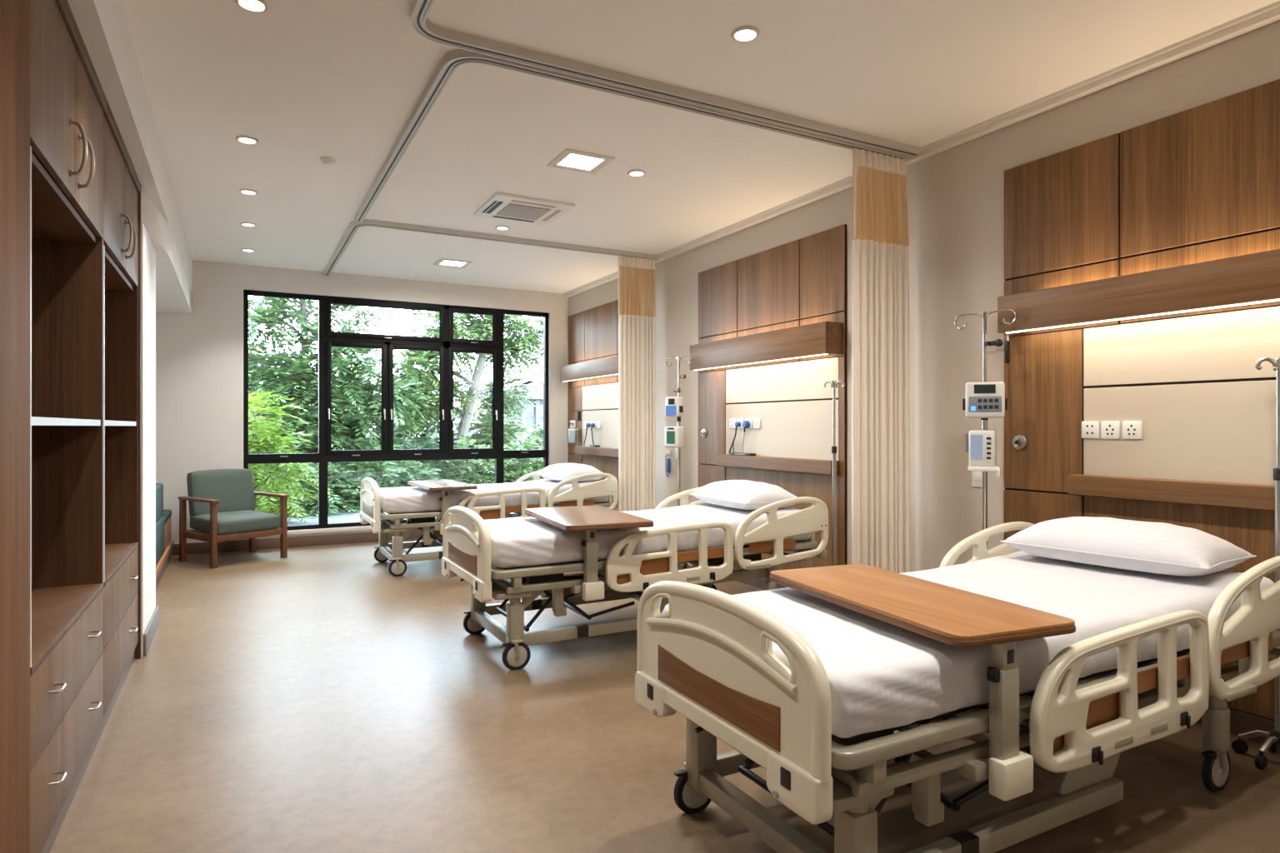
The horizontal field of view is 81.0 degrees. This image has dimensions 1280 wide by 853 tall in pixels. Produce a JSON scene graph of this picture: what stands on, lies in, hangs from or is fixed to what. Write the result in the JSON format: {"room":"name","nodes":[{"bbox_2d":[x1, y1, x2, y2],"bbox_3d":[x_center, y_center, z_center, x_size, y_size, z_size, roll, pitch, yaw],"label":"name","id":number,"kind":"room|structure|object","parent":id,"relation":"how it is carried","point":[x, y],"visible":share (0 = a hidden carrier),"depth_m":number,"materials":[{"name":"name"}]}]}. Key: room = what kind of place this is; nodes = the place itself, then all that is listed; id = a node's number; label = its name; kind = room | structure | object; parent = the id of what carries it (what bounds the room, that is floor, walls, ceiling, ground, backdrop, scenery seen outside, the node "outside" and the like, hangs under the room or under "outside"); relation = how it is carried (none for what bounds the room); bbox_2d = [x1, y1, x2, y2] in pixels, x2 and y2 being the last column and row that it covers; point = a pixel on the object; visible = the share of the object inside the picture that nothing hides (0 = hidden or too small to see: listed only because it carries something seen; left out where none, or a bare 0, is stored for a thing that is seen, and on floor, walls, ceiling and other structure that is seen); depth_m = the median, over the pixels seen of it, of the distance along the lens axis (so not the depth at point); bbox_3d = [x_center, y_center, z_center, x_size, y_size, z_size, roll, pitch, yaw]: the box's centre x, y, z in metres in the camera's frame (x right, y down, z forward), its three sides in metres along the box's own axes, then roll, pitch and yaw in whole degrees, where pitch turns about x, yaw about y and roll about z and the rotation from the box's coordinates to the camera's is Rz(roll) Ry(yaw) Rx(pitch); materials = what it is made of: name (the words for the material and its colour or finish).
{"room":"hospital room","nodes":[
{"label":"hospital room","id":0,"kind":"room"},
{"bbox_2d":[67,0,192,657],"bbox_3d":[-2.517,-0.197,2.780,0.995,2.994,10.480,0,0,-28],"label":"wall","id":1,"kind":"structure","parent":0,"point":[102,25],"depth_m":4.34,"materials":[{"name":"white paint"}]},
{"bbox_2d":[143,605,158,656],"bbox_3d":[-3.337,1.238,4.383,0.825,0.125,0.770,0,0,-28],"label":"baseboard","id":2,"kind":"structure","parent":1,"relation":"attached to","point":[148,635],"depth_m":4.47,"materials":[{"name":"grey plastic"}]},
{"bbox_2d":[155,260,567,544],"bbox_3d":[-3.138,-0.197,8.490,5.300,2.994,0.170,0,0,-28],"label":"wall","id":3,"kind":"structure","parent":0,"point":[199,354],"depth_m":7.78,"materials":[{"name":"paint"}]},
{"bbox_2d":[172,529,422,555],"bbox_3d":[-3.178,1.242,8.364,4.890,0.115,0.015,0,0,-28],"label":"baseboard","id":4,"kind":"structure","parent":3,"relation":"attached to","point":[369,537],"depth_m":8.06,"materials":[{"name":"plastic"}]},
{"bbox_2d":[268,521,438,536],"bbox_3d":[-2.651,1.143,8.673,3.420,0.043,0.068,0,0,-28],"label":"trim","id":5,"kind":"structure","parent":3,"relation":"attached to","point":[363,527],"depth_m":8.23,"materials":[{"name":"paint"}]},
{"bbox_2d":[243,290,549,530],"bbox_3d":[-2.669,-0.158,8.705,3.420,2.566,0.125,0,0,-28],"label":"window","id":6,"kind":"structure","parent":3,"relation":"in","point":[445,344],"depth_m":8.58,"materials":[{"name":"black metal"}]},
{"bbox_2d":[49,538,1279,852],"bbox_3d":[-0.660,1.340,3.873,5.300,0.080,10.650,0,0,-28],"label":"floor","id":7,"kind":"structure","parent":0,"point":[315,699],"depth_m":3.03,"materials":[{"name":"laminate"}]},
{"bbox_2d":[0,0,29,852],"bbox_3d":[-1.516,-0.028,1.303,0.542,2.655,1.320,0,0,-28],"label":"tall cabinet","id":8,"kind":"object","parent":7,"relation":"on","point":[14,14],"visible":1,"depth_m":1.84,"materials":[{"name":"brown wood"}]},
{"bbox_2d":[30,0,106,852],"bbox_3d":[-2.125,-0.030,2.446,0.548,2.660,1.260,0,0,-28],"label":"storage unit","id":9,"kind":"object","parent":7,"relation":"on","point":[68,100],"visible":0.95,"depth_m":2.81,"materials":[{"name":"brown wood"}]},
{"bbox_2d":[30,583,103,674],"bbox_3d":[-2.141,0.656,2.438,0.493,0.023,1.220,0,0,-28],"label":"countertop","id":10,"kind":"structure","parent":9,"relation":"on","point":[54,610],"depth_m":2.61,"materials":[{"name":"brown wood"}]},
{"bbox_2d":[99,100,140,739],"bbox_3d":[-2.720,-0.030,3.555,0.548,2.660,1.258,0,0,-28],"label":"storage unit","id":11,"kind":"object","parent":7,"relation":"on","point":[122,185],"visible":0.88,"depth_m":4.04,"materials":[{"name":"brown wood"}]},
{"bbox_2d":[104,542,138,586],"bbox_3d":[-2.729,0.656,3.534,0.493,0.023,1.190,0,0,-28],"label":"countertop","id":12,"kind":"structure","parent":11,"relation":"on","point":[116,555],"depth_m":3.73,"materials":[{"name":"brown wood"}]},
{"bbox_2d":[155,483,173,588],"bbox_3d":[-4.328,0.905,6.104,0.725,0.790,2.850,0,0,-28],"label":"seat","id":13,"kind":"object","parent":7,"relation":"on","point":[164,543],"visible":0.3,"depth_m":6.56,"materials":[{"name":"teal fabric"}]},
{"bbox_2d":[163,510,171,523],"bbox_3d":[-4.812,0.865,6.990,0.710,0.070,0.830,0,0,-28],"label":"seat cushion","id":14,"kind":"object","parent":13,"relation":"on","point":[167,513],"depth_m":7.22,"materials":[{"name":"teal fabric"}]},
{"bbox_2d":[177,468,289,569],"bbox_3d":[-3.959,0.862,7.321,0.675,0.876,0.738,0,0,35],"label":"armchair","id":15,"kind":"object","parent":7,"relation":"on","point":[222,502],"visible":1,"depth_m":7.24,"materials":[{"name":"teal fabric"}]},
{"bbox_2d":[186,468,254,516],"bbox_3d":[-4.159,0.665,7.460,0.142,0.484,0.600,-11,-6,34],"label":"cushion","id":16,"kind":"object","parent":15,"relation":"on","point":[233,488],"depth_m":7.40,"materials":[{"name":"teal fabric"}]},
{"bbox_2d":[190,510,280,534],"bbox_3d":[-3.941,0.928,7.309,0.595,0.175,0.610,2,1,35],"label":"seat cushion","id":17,"kind":"object","parent":15,"relation":"on","point":[227,522],"depth_m":7.16,"materials":[{"name":"teal fabric"}]},
{"bbox_2d":[359,470,618,576],"bbox_3d":[-1.449,0.877,7.303,2.317,0.855,1.098,0,0,-28],"label":"hospital bed","id":18,"kind":"object","parent":7,"relation":"on","point":[381,523],"visible":0.64,"depth_m":6.83,"materials":[{"name":"paint"}]},
{"bbox_2d":[407,480,477,534],"bbox_3d":[-1.830,0.735,6.898,0.438,0.426,0.925,0,0,-28],"label":"table","id":19,"kind":"object","parent":18,"relation":"attached to","point":[445,486],"visible":0.91,"depth_m":6.59,"materials":[{"name":"brown wood"}]},
{"bbox_2d":[379,479,608,513],"bbox_3d":[-1.450,0.651,7.303,2.140,0.201,0.899,0,0,-28],"label":"mattress","id":20,"kind":"object","parent":18,"relation":"on","point":[407,499],"visible":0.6,"depth_m":6.83,"materials":[{"name":"white fabric"}]},
{"bbox_2d":[535,463,604,481],"bbox_3d":[-0.710,0.460,7.699,0.456,0.168,0.754,0,0,-31],"label":"pillow","id":21,"kind":"object","parent":20,"relation":"on","point":[561,472],"visible":0.86,"depth_m":7.47,"materials":[{"name":"white fabric"}]},
{"bbox_2d":[441,486,828,670],"bbox_3d":[-0.008,0.877,4.808,2.317,0.855,1.098,0,0,-28],"label":"hospital bed","id":22,"kind":"object","parent":7,"relation":"on","point":[466,535],"visible":0.73,"depth_m":4.34,"materials":[{"name":"paint"}]},
{"bbox_2d":[525,505,653,601],"bbox_3d":[-0.327,0.735,4.449,0.510,0.426,0.920,0,0,-23],"label":"table","id":23,"kind":"object","parent":22,"relation":"attached to","point":[589,519],"visible":1,"depth_m":4.11,"materials":[{"name":"brown wood"}]},
{"bbox_2d":[484,502,811,568],"bbox_3d":[-0.009,0.651,4.807,2.140,0.201,0.899,0,0,-28],"label":"mattress","id":24,"kind":"object","parent":22,"relation":"on","point":[517,542],"visible":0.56,"depth_m":4.33,"materials":[{"name":"white fabric"}]},
{"bbox_2d":[689,480,797,509],"bbox_3d":[0.722,0.460,5.222,0.456,0.168,0.754,0,0,-24],"label":"pillow","id":25,"kind":"object","parent":24,"relation":"on","point":[738,494],"visible":0.88,"depth_m":4.99,"materials":[{"name":"white fabric"}]},
{"bbox_2d":[665,355,693,568],"bbox_3d":[0.349,0.339,6.663,0.281,1.923,0.275,0,0,-2],"label":"stand","id":26,"kind":"object","parent":7,"relation":"on","point":[678,418],"visible":0.54,"depth_m":6.66,"materials":[{"name":"metal"}]},
{"bbox_2d":[664,426,684,447],"bbox_3d":[0.311,0.092,6.641,0.177,0.185,0.133,0,0,42],"label":"pump","id":27,"kind":"object","parent":26,"relation":"attached to","point":[673,436],"visible":1,"depth_m":6.58,"materials":[{"name":"plastic"}]},
{"bbox_2d":[665,396,683,417],"bbox_3d":[0.313,-0.172,6.635,0.169,0.175,0.140,0,0,42],"label":"pump","id":28,"kind":"object","parent":26,"relation":"attached to","point":[673,406],"visible":1,"depth_m":6.58,"materials":[{"name":"plastic"}]},
{"bbox_2d":[823,380,844,565],"bbox_3d":[1.295,0.495,5.034,0.275,1.610,0.281,0,0,-28],"label":"stand","id":29,"kind":"object","parent":7,"relation":"on","point":[833,384],"visible":0.54,"depth_m":5.03,"materials":[{"name":"metal"}]},
{"bbox_2d":[635,521,1279,852],"bbox_3d":[1.207,0.877,2.639,2.317,0.855,1.098,0,0,-28],"label":"hospital bed","id":30,"kind":"object","parent":7,"relation":"on","point":[710,660],"visible":0.73,"depth_m":2.10,"materials":[{"name":"beige plastic"}]},
{"bbox_2d":[646,683,653,699],"bbox_3d":[0.034,0.845,2.390,0.009,0.045,0.038,0,0,-28],"label":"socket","id":31,"kind":"object","parent":30,"relation":"attached to","point":[649,686],"depth_m":2.39,"materials":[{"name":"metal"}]},
{"bbox_2d":[780,766,790,790],"bbox_3d":[0.351,0.845,1.800,0.009,0.045,0.038,0,0,-28],"label":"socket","id":32,"kind":"object","parent":30,"relation":"attached to","point":[785,772],"depth_m":1.80,"materials":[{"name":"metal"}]},
{"bbox_2d":[770,564,1075,801],"bbox_3d":[0.823,0.735,2.352,0.425,0.426,0.934,0,0,-22],"label":"table","id":33,"kind":"object","parent":30,"relation":"attached to","point":[950,616],"visible":1,"depth_m":2.03,"materials":[{"name":"brown wood"}]},
{"bbox_2d":[661,550,1274,738],"bbox_3d":[1.206,0.651,2.639,2.140,0.201,0.899,0,0,-28],"label":"mattress","id":34,"kind":"object","parent":30,"relation":"on","point":[881,675],"visible":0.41,"depth_m":2.23,"materials":[{"name":"white fabric"}]},
{"bbox_2d":[1000,516,1256,576],"bbox_3d":[1.946,0.460,3.036,0.456,0.168,0.754,0,0,-34],"label":"pillow","id":35,"kind":"object","parent":34,"relation":"on","point":[1147,547],"visible":1,"depth_m":2.86,"materials":[{"name":"white fabric"}]},
{"bbox_2d":[954,309,1016,548],"bbox_3d":[1.825,0.346,3.956,0.281,1.908,0.275,0,0,-2],"label":"stand","id":36,"kind":"object","parent":7,"relation":"on","point":[984,421],"visible":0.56,"depth_m":3.96,"materials":[{"name":"metal"}]},
{"bbox_2d":[965,430,1000,477],"bbox_3d":[1.798,0.140,3.924,0.169,0.240,0.135,0,0,32],"label":"pump","id":37,"kind":"object","parent":36,"relation":"attached to","point":[981,446],"visible":1,"depth_m":3.87,"materials":[{"name":"plastic"}]},
{"bbox_2d":[962,381,1007,418],"bbox_3d":[1.802,-0.138,3.921,0.213,0.185,0.136,0,0,24],"label":"pump","id":38,"kind":"object","parent":36,"relation":"attached to","point":[982,400],"visible":1,"depth_m":3.86,"materials":[{"name":"plastic"}]},
{"bbox_2d":[985,339,1003,346],"bbox_3d":[1.850,-0.435,3.912,0.040,0.040,0.086,0,0,-28],"label":"clip","id":39,"kind":"object","parent":36,"relation":"attached to","point":[997,342],"visible":1,"depth_m":3.89,"materials":[{"name":"black plastic"}]},
{"bbox_2d":[1231,356,1279,769],"bbox_3d":[2.459,0.515,2.895,0.275,1.570,0.281,0,0,-28],"label":"stand","id":40,"kind":"object","parent":7,"relation":"on","point":[1239,746],"visible":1,"depth_m":2.89,"materials":[{"name":"metal"}]},
{"bbox_2d":[121,0,1279,293],"bbox_3d":[-0.660,-1.757,3.873,5.300,0.126,10.650,0,0,-28],"label":"ceiling","id":41,"kind":"structure","parent":0,"point":[308,80],"depth_m":3.96,"materials":[{"name":"paint"}]},
{"bbox_2d":[235,135,258,144],"bbox_3d":[-2.316,-1.690,4.420,0.122,0.016,0.122,0,0,-28],"label":"recessed light","id":42,"kind":"object","parent":41,"relation":"in","point":[248,140],"visible":1,"depth_m":4.41,"materials":[{"name":"paint"}]},
{"bbox_2d":[240,248,254,252],"bbox_3d":[-3.751,-1.690,7.180,0.122,0.016,0.122,0,0,-28],"label":"recessed light","id":43,"kind":"object","parent":41,"relation":"in","point":[248,250],"visible":1,"depth_m":7.18,"materials":[{"name":"paint"}]},
{"bbox_2d":[240,221,256,227],"bbox_3d":[-3.273,-1.690,6.267,0.122,0.016,0.122,0,0,-28],"label":"recessed light","id":44,"kind":"object","parent":41,"relation":"in","point":[244,223],"visible":1,"depth_m":6.26,"materials":[{"name":"paint"}]},
{"bbox_2d":[239,189,258,194],"bbox_3d":[-2.818,-1.690,5.399,0.122,0.016,0.122,0,0,-28],"label":"recessed light","id":45,"kind":"object","parent":41,"relation":"in","point":[247,192],"visible":1,"depth_m":5.40,"materials":[{"name":"paint"}]},
{"bbox_2d":[235,0,268,12],"bbox_3d":[-1.550,-1.690,2.993,0.122,0.016,0.122,0,0,-28],"label":"recessed light","id":46,"kind":"object","parent":41,"relation":"in","point":[253,6],"visible":1,"depth_m":3.00,"materials":[{"name":"paint"}]},
{"bbox_2d":[320,156,336,165],"bbox_3d":[-1.973,-1.677,4.749,0.100,0.035,0.100,0,0,-28],"label":"smoke detector","id":47,"kind":"object","parent":41,"relation":"attached to","point":[328,161],"visible":1,"depth_m":4.72,"materials":[{"name":"white plastic"}]},
{"bbox_2d":[433,258,473,268],"bbox_3d":[-1.938,-1.690,7.767,0.330,0.008,0.330,0,0,-28],"label":"recessed light","id":48,"kind":"object","parent":41,"relation":"in","point":[442,262],"visible":1,"depth_m":7.76,"materials":[{"name":"paint"}]},
{"bbox_2d":[440,260,465,266],"bbox_3d":[-1.938,-1.692,7.767,0.230,0.004,0.230,0,0,-28],"label":"diffuser","id":49,"kind":"object","parent":48,"relation":"attached to","point":[447,263],"depth_m":7.78,"materials":[{"name":"white plastic"}]},
{"bbox_2d":[323,219,657,275],"bbox_3d":[-1.646,-1.673,7.804,2.820,0.041,2.430,0,0,-28],"label":"track","id":50,"kind":"object","parent":41,"relation":"attached to","point":[354,225],"visible":0.98,"depth_m":6.69,"materials":[{"name":"metal"}]},
{"bbox_2d":[618,255,655,511],"bbox_3d":[-0.032,-0.236,7.322,0.430,2.832,0.098,0,0,-28],"label":"privacy curtain","id":51,"kind":"object","parent":50,"relation":"hanging from","point":[637,307],"visible":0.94,"depth_m":7.30,"materials":[{"name":"beige fabric"}]},
{"bbox_2d":[495,225,509,230],"bbox_3d":[-1.169,-1.690,6.375,0.122,0.016,0.122,0,0,-28],"label":"recessed light","id":52,"kind":"object","parent":41,"relation":"in","point":[498,227],"visible":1,"depth_m":6.37,"materials":[{"name":"paint"}]},
{"bbox_2d":[473,192,574,225],"bbox_3d":[-0.907,-1.679,5.835,0.620,0.030,0.620,0,0,-28],"label":"air conditioner","id":53,"kind":"object","parent":41,"relation":"attached to","point":[501,206],"visible":1,"depth_m":5.76,"materials":[{"name":"white plastic"}]},
{"bbox_2d":[496,203,550,220],"bbox_3d":[-0.907,-1.669,5.835,0.330,0.010,0.330,0,0,-28],"label":"grille","id":54,"kind":"object","parent":53,"relation":"attached to","point":[512,210],"depth_m":5.80,"materials":[{"name":"beige plastic"}]},
{"bbox_2d":[546,148,614,174],"bbox_3d":[-0.380,-1.690,4.790,0.330,0.008,0.330,0,0,-28],"label":"recessed light","id":55,"kind":"object","parent":41,"relation":"in","point":[569,159],"visible":1,"depth_m":4.78,"materials":[{"name":"paint"}]},
{"bbox_2d":[557,153,603,169],"bbox_3d":[-0.380,-1.692,4.790,0.230,0.004,0.230,0,0,-28],"label":"diffuser","id":56,"kind":"object","parent":55,"relation":"attached to","point":[570,161],"depth_m":4.79,"materials":[{"name":"white plastic"}]},
{"bbox_2d":[355,48,909,221],"bbox_3d":[-0.317,-1.673,5.328,2.820,0.041,3.110,0,0,-28],"label":"track","id":57,"kind":"object","parent":41,"relation":"attached to","point":[455,58],"visible":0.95,"depth_m":3.90,"materials":[{"name":"metal"}]},
{"bbox_2d":[851,147,909,573],"bbox_3d":[1.446,-0.236,4.542,0.445,2.832,0.100,0,0,-28],"label":"privacy curtain","id":58,"kind":"object","parent":57,"relation":"hanging from","point":[880,410],"visible":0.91,"depth_m":4.52,"materials":[{"name":"beige fabric"}]},
{"bbox_2d":[627,169,645,176],"bbox_3d":[-0.022,-1.690,4.999,0.122,0.016,0.122,0,0,-28],"label":"recessed light","id":59,"kind":"object","parent":41,"relation":"in","point":[636,172],"visible":1,"depth_m":4.99,"materials":[{"name":"paint"}]},
{"bbox_2d":[410,0,919,157],"bbox_3d":[1.483,-1.673,1.746,3.035,0.041,4.855,0,0,-28],"label":"track","id":60,"kind":"object","parent":41,"relation":"attached to","point":[420,9],"visible":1,"depth_m":3.63,"materials":[{"name":"metal"}]},
{"bbox_2d":[730,25,759,42],"bbox_3d":[0.453,-1.690,3.228,0.122,0.016,0.122,0,0,-28],"label":"recessed light","id":61,"kind":"object","parent":41,"relation":"in","point":[744,33],"visible":1,"depth_m":3.22,"materials":[{"name":"paint"}]},
{"bbox_2d":[567,20,1279,572],"bbox_3d":[1.636,-0.197,5.009,0.180,2.994,10.480,0,0,-28],"label":"wall","id":62,"kind":"structure","parent":0,"point":[955,196],"depth_m":4.46,"materials":[{"name":"beige paint"}]},
{"bbox_2d":[568,300,618,508],"bbox_3d":[-0.495,-0.050,8.683,0.098,2.700,1.870,0,0,-28],"label":"panel","id":63,"kind":"object","parent":62,"relation":"attached to","point":[592,332],"visible":0.52,"depth_m":8.79,"materials":[{"name":"brown wood"}]},
{"bbox_2d":[568,423,578,443],"bbox_3d":[-0.816,0.082,9.236,0.112,0.237,0.174,0,0,13],"label":"bottle","id":64,"kind":"object","parent":63,"relation":"attached to","point":[572,432],"visible":1,"depth_m":9.16,"materials":[{"name":"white plastic"}]},
{"bbox_2d":[568,430,576,443],"bbox_3d":[-0.830,0.125,9.201,0.100,0.150,0.100,0,0,-28],"label":"jar","id":65,"kind":"object","parent":64,"relation":"on","point":[572,434],"depth_m":9.16,"materials":[{"name":"white plastic"}]},
{"bbox_2d":[560,355,618,381],"bbox_3d":[-0.521,-0.650,8.618,0.153,0.189,1.720,0,0,-28],"label":"light","id":66,"kind":"object","parent":63,"relation":"attached to","point":[606,367],"visible":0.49,"depth_m":8.54,"materials":[{"name":"brown wood"}]},
{"bbox_2d":[665,450,670,477],"bbox_3d":[0.272,0.362,7.314,0.034,0.264,0.076,0,0,-28],"label":"handset","id":67,"kind":"object","parent":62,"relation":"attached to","point":[668,452],"visible":1,"depth_m":7.29,"materials":[{"name":"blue plastic"}]},
{"bbox_2d":[698,224,846,589],"bbox_3d":[0.947,-0.050,5.995,0.098,2.700,1.870,0,0,-28],"label":"panel","id":68,"kind":"object","parent":62,"relation":"attached to","point":[801,282],"visible":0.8,"depth_m":5.78,"materials":[{"name":"brown wood"}]},
{"bbox_2d":[700,429,706,437],"bbox_3d":[0.566,0.060,6.727,0.028,0.082,0.082,0,0,-28],"label":"outlet","id":69,"kind":"object","parent":68,"relation":"attached to","point":[703,433],"visible":1,"depth_m":6.71,"materials":[{"name":"metal"}]},
{"bbox_2d":[729,418,735,428],"bbox_3d":[0.785,-0.025,6.342,0.013,0.084,0.084,0,0,-28],"label":"wall socket","id":70,"kind":"object","parent":68,"relation":"attached to","point":[732,422],"visible":0.91,"depth_m":6.34,"materials":[{"name":"white plastic"}]},
{"bbox_2d":[729,421,740,454],"bbox_3d":[0.789,0.096,6.274,0.044,0.272,0.132,0,0,-28],"label":"plug","id":71,"kind":"object","parent":68,"relation":"attached to","point":[737,424],"visible":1,"depth_m":6.23,"materials":[{"name":"blue plastic"}]},
{"bbox_2d":[736,418,744,428],"bbox_3d":[0.836,-0.025,6.248,0.013,0.084,0.084,0,0,-28],"label":"wall socket","id":72,"kind":"object","parent":68,"relation":"attached to","point":[741,420],"visible":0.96,"depth_m":6.23,"materials":[{"name":"white plastic"}]},
{"bbox_2d":[730,439,755,455],"bbox_3d":[0.844,0.172,6.161,0.062,0.130,0.280,0,0,-28],"label":"box","id":73,"kind":"object","parent":68,"relation":"on","point":[733,452],"visible":1,"depth_m":6.15,"materials":[{"name":"black plastic"}]},
{"bbox_2d":[742,420,749,452],"bbox_3d":[0.866,0.081,6.133,0.042,0.265,0.067,0,0,-28],"label":"plug","id":74,"kind":"object","parent":68,"relation":"attached to","point":[746,424],"visible":1,"depth_m":6.12,"materials":[{"name":"blue plastic"}]},
{"bbox_2d":[745,418,752,429],"bbox_3d":[0.890,-0.025,6.146,0.013,0.084,0.084,0,0,-28],"label":"wall socket","id":75,"kind":"object","parent":68,"relation":"attached to","point":[750,420],"visible":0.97,"depth_m":6.12,"materials":[{"name":"white plastic"}]},
{"bbox_2d":[753,418,760,429],"bbox_3d":[0.942,-0.025,6.050,0.013,0.084,0.084,0,0,-28],"label":"wall socket","id":76,"kind":"object","parent":68,"relation":"attached to","point":[757,422],"visible":1,"depth_m":6.04,"materials":[{"name":"white plastic"}]},
{"bbox_2d":[690,321,842,370],"bbox_3d":[0.921,-0.608,5.931,0.153,0.224,1.750,0,0,-28],"label":"light","id":77,"kind":"object","parent":68,"relation":"attached to","point":[822,338],"visible":0.98,"depth_m":5.65,"materials":[{"name":"brown wood"}]},
{"bbox_2d":[562,0,1279,297],"bbox_3d":[1.526,-1.669,4.950,0.070,0.049,10.480,0,0,-28],"label":"trim","id":78,"kind":"structure","parent":62,"relation":"attached to","point":[1267,15],"depth_m":3.87,"materials":[{"name":"paint"}]},
{"bbox_2d":[971,470,981,487],"bbox_3d":[1.924,0.284,4.267,0.014,0.120,0.080,0,0,-28],"label":"light switch","id":79,"kind":"object","parent":62,"relation":"attached to","point":[976,476],"visible":0.67,"depth_m":4.27,"materials":[{"name":"white plastic"}]},
{"bbox_2d":[1004,79,1279,749],"bbox_3d":[2.410,-0.050,3.269,0.098,2.700,1.870,0,0,-28],"label":"panel","id":80,"kind":"object","parent":62,"relation":"attached to","point":[1201,183],"visible":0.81,"depth_m":3.41,"materials":[{"name":"brown wood"}]},
{"bbox_2d":[1005,334,1013,363],"bbox_3d":[1.992,-0.417,4.048,0.052,0.155,0.024,0,0,-28],"label":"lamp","id":81,"kind":"object","parent":80,"relation":"attached to","point":[1007,337],"visible":1,"depth_m":4.04,"materials":[{"name":"metal"}]},
{"bbox_2d":[1012,435,1027,449],"bbox_3d":[2.024,0.085,4.011,0.028,0.082,0.082,0,0,-28],"label":"outlet","id":82,"kind":"object","parent":80,"relation":"attached to","point":[1019,442],"visible":1,"depth_m":4.00,"materials":[{"name":"metal"}]},
{"bbox_2d":[1081,421,1099,438],"bbox_3d":[2.212,0.016,3.683,0.013,0.084,0.084,0,0,-28],"label":"wall socket","id":83,"kind":"object","parent":80,"relation":"attached to","point":[1089,429],"visible":1,"depth_m":3.68,"materials":[{"name":"white plastic"}]},
{"bbox_2d":[1101,420,1119,439],"bbox_3d":[2.257,0.016,3.598,0.013,0.084,0.084,0,0,-28],"label":"wall socket","id":84,"kind":"object","parent":80,"relation":"attached to","point":[1111,429],"visible":1,"depth_m":3.59,"materials":[{"name":"white plastic"}]},
{"bbox_2d":[1122,420,1142,439],"bbox_3d":[2.304,0.016,3.511,0.013,0.084,0.084,0,0,-28],"label":"wall socket","id":85,"kind":"object","parent":80,"relation":"attached to","point":[1131,429],"visible":1,"depth_m":3.50,"materials":[{"name":"white plastic"}]},
{"bbox_2d":[997,249,1279,334],"bbox_3d":[2.369,-0.588,3.235,0.153,0.194,1.740,0,0,-28],"label":"light","id":86,"kind":"object","parent":80,"relation":"attached to","point":[1254,278],"visible":0.99,"depth_m":3.30,"materials":[{"name":"brown wood"}]},
{"label":"outside","id":87,"kind":"structure","parent":0,"visible":0},
{"bbox_2d":[263,445,535,525],"bbox_3d":[-14.608,1.380,48.367,80.000,0.080,80.950,0,0,-28],"label":"ground","id":88,"kind":"structure","parent":87,"point":[352,517],"depth_m":10.91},
{"bbox_2d":[248,325,299,416],"bbox_3d":[-7.645,0.011,15.143,3.913,4.270,2.901,0,0,-21],"label":"slender tree","id":89,"kind":"object","parent":88,"relation":"on","point":[271,353],"visible":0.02,"depth_m":14.95,"materials":[{"name":"green plant"}]},
{"bbox_2d":[248,390,334,524],"bbox_3d":[-5.076,0.691,9.949,1.914,2.343,1.585,0,0,-40],"label":"shrub","id":90,"kind":"object","parent":88,"relation":"on","point":[258,439],"visible":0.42,"depth_m":9.89,"materials":[{"name":"green plant"}]},
{"bbox_2d":[258,451,361,519],"bbox_3d":[-5.371,1.279,11.623,2.305,1.751,1.907,0,0,-21],"label":"leafy shrub","id":91,"kind":"object","parent":88,"relation":"on","point":[336,509],"visible":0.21,"depth_m":11.53,"materials":[{"name":"green plant"}]},
{"bbox_2d":[248,296,434,505],"bbox_3d":[-5.550,-0.477,12.953,2.770,4.592,3.417,0,0,26],"label":"feathery tree","id":92,"kind":"object","parent":88,"relation":"on","point":[301,383],"visible":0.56,"depth_m":12.60,"materials":[{"name":"green plant"}]},
{"bbox_2d":[310,439,447,510],"bbox_3d":[-4.403,1.161,12.661,2.558,1.914,1.771,0,0,-15],"label":"leafy shrub","id":93,"kind":"object","parent":88,"relation":"on","point":[376,467],"visible":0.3,"depth_m":12.40,"materials":[{"name":"green plant"}]},
{"bbox_2d":[310,368,474,468],"bbox_3d":[-6.209,0.538,17.097,5.454,3.859,3.052,0,0,-26],"label":"dense tree","id":94,"kind":"object","parent":88,"relation":"on","point":[432,429],"visible":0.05,"depth_m":17.10,"materials":[{"name":"green plant"}]},
{"bbox_2d":[385,431,489,486],"bbox_3d":[-4.040,1.060,13.774,2.591,1.929,1.896,0,0,-14],"label":"leafy shrub","id":95,"kind":"object","parent":88,"relation":"on","point":[437,464],"visible":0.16,"depth_m":13.56,"materials":[{"name":"green plant"}]},
{"bbox_2d":[360,310,543,480],"bbox_3d":[-3.510,-0.553,15.824,3.133,5.022,4.510,0,0,33],"label":"leaning tree","id":96,"kind":"object","parent":88,"relation":"on","point":[480,327],"visible":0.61,"depth_m":15.58,"materials":[{"name":"green plant"}]},
{"bbox_2d":[416,435,533,484],"bbox_3d":[-3.347,1.092,14.336,2.698,1.861,1.806,0,0,-9],"label":"leafy shrub","id":97,"kind":"object","parent":88,"relation":"on","point":[478,463],"visible":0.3,"depth_m":14.14,"materials":[{"name":"green plant"}]},
{"bbox_2d":[431,403,543,476],"bbox_3d":[-3.966,1.060,20.562,5.248,3.750,2.875,0,0,-22],"label":"tree","id":98,"kind":"object","parent":88,"relation":"on","point":[539,431],"visible":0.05,"depth_m":20.66,"materials":[{"name":"green plant"}]},
{"bbox_2d":[470,431,543,484],"bbox_3d":[-2.349,1.072,14.898,2.600,1.951,1.824,0,0,-5],"label":"leafy shrub","id":99,"kind":"object","parent":88,"relation":"on","point":[532,445],"visible":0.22,"depth_m":14.71,"materials":[{"name":"green plant"}]},
{"bbox_2d":[477,380,543,449],"bbox_3d":[-6.795,-0.785,47.424,5.348,4.250,7.000,0,0,-28],"label":"house","id":100,"kind":"structure","parent":88,"relation":"on","point":[537,412],"depth_m":44.23,"materials":[{"name":"white paint"}]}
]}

